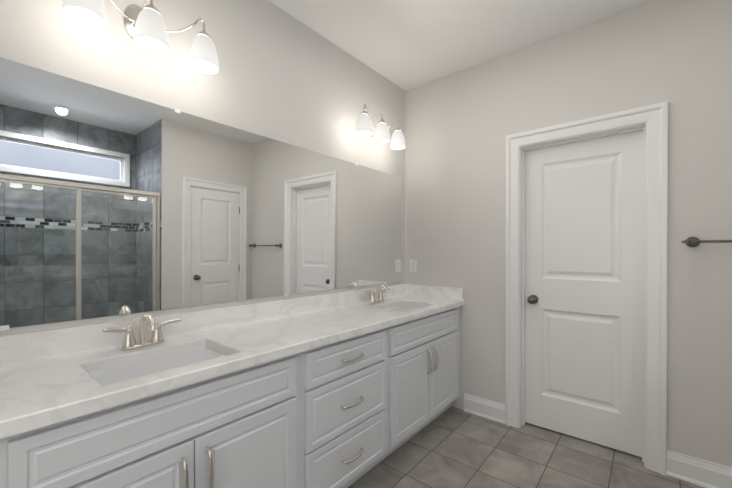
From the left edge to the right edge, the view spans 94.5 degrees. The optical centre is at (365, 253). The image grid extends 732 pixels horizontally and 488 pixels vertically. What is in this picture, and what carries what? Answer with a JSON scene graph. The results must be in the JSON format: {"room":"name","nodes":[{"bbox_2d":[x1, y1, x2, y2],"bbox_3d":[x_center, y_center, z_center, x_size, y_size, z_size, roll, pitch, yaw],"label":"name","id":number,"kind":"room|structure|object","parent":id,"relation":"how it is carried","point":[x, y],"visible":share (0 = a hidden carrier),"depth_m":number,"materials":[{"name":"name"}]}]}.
{"room":"bathroom","nodes":[
{"label":"bathroom","id":0,"kind":"room"},
{"bbox_2d":[0,0,404,335],"bbox_3d":[-0.648,-0.105,1.981,0.136,2.760,3.260,0,0,40],"label":"wall","id":1,"kind":"structure","parent":0,"point":[112,203],"depth_m":1.63,"materials":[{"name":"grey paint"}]},
{"bbox_2d":[62,0,218,74],"bbox_3d":[-0.907,-0.961,1.402,0.234,0.242,0.547,0,0,40],"label":"sconce","id":2,"kind":"object","parent":1,"relation":"attached to","point":[145,28],"visible":1,"depth_m":1.36,"materials":[{"name":"white glass"}]},
{"bbox_2d":[355,104,405,149],"bbox_3d":[0.080,-0.967,2.584,0.234,0.242,0.547,0,0,40],"label":"sconce","id":3,"kind":"object","parent":1,"relation":"attached to","point":[364,127],"visible":1,"depth_m":2.51,"materials":[{"name":"white glass"}]},
{"bbox_2d":[269,0,654,90],"bbox_3d":[0.712,-1.529,0.838,4.040,0.100,3.620,0,0,40],"label":"ceiling","id":4,"kind":"structure","parent":0,"point":[405,45],"depth_m":2.21,"materials":[{"name":"white paint"}]},
{"bbox_2d":[348,406,704,487],"bbox_3d":[0.712,1.331,0.853,4.040,0.100,3.620,0,0,40],"label":"floor","id":5,"kind":"structure","parent":0,"point":[452,447],"depth_m":2.06,"materials":[{"name":"tile"}]},
{"bbox_2d":[0,295,464,487],"bbox_3d":[-0.374,0.849,1.768,0.592,0.856,2.998,0,0,40],"label":"bathroom vanity","id":6,"kind":"object","parent":5,"relation":"on","point":[345,389],"depth_m":1.32,"materials":[{"name":"white paint"}]},
{"bbox_2d":[102,313,181,349],"bbox_3d":[-0.891,0.312,1.379,0.147,0.141,0.283,0,0,40],"label":"faucet","id":7,"kind":"object","parent":6,"relation":"on","point":[129,340],"visible":1,"depth_m":1.38,"materials":[{"name":"silver metal"}]},
{"bbox_2d":[367,284,389,302],"bbox_3d":[0.117,0.306,2.587,0.147,0.141,0.283,0,0,40],"label":"faucet","id":8,"kind":"object","parent":6,"relation":"on","point":[376,296],"visible":1,"depth_m":2.59,"materials":[{"name":"silver metal"}]},
{"bbox_2d":[405,0,731,467],"bbox_3d":[1.426,-0.106,2.294,2.680,2.760,0.120,0,0,40],"label":"wall","id":9,"kind":"structure","parent":0,"point":[691,62],"depth_m":2.13,"materials":[{"name":"white paint"}]},
{"bbox_2d":[410,260,416,271],"bbox_3d":[0.423,0.113,3.049,0.070,0.114,0.008,0,0,40],"label":"duplex electrical outlet","id":10,"kind":"object","parent":9,"relation":"attached to","point":[413,265],"visible":1,"depth_m":3.04,"materials":[{"name":"white plastic"}]},
{"bbox_2d":[464,393,504,423],"bbox_3d":[0.919,1.202,2.633,0.326,0.140,0.021,0,0,40],"label":"baseboard","id":11,"kind":"structure","parent":9,"relation":"attached to","point":[485,408],"depth_m":2.63,"materials":[{"name":"white paint"}]},
{"bbox_2d":[525,130,642,456],"bbox_3d":[1.437,0.247,2.294,0.694,2.030,0.110,0,0,40],"label":"door","id":12,"kind":"structure","parent":9,"relation":"in","point":[583,277],"depth_m":2.28,"materials":[{"name":"white paint"}]},
{"bbox_2d":[505,101,667,475],"bbox_3d":[1.425,0.202,2.278,0.898,2.144,0.150,0,0,40],"label":"door frame","id":13,"kind":"structure","parent":9,"relation":"attached to","point":[651,121],"depth_m":2.06,"materials":[{"name":"white paint"}]},
{"bbox_2d":[666,450,731,487],"bbox_3d":[2.026,1.206,1.709,0.761,0.140,0.021,0,0,40],"label":"baseboard","id":14,"kind":"structure","parent":9,"relation":"attached to","point":[696,471],"depth_m":1.87,"materials":[{"name":"white paint"}]},
{"bbox_2d":[681,237,731,246],"bbox_3d":[2.023,-0.063,1.667,0.694,0.060,0.079,0,0,40],"label":"towel rail","id":15,"kind":"object","parent":9,"relation":"attached to","point":[692,241],"visible":1,"depth_m":1.82,"materials":[{"name":"grey metal"}]}
]}

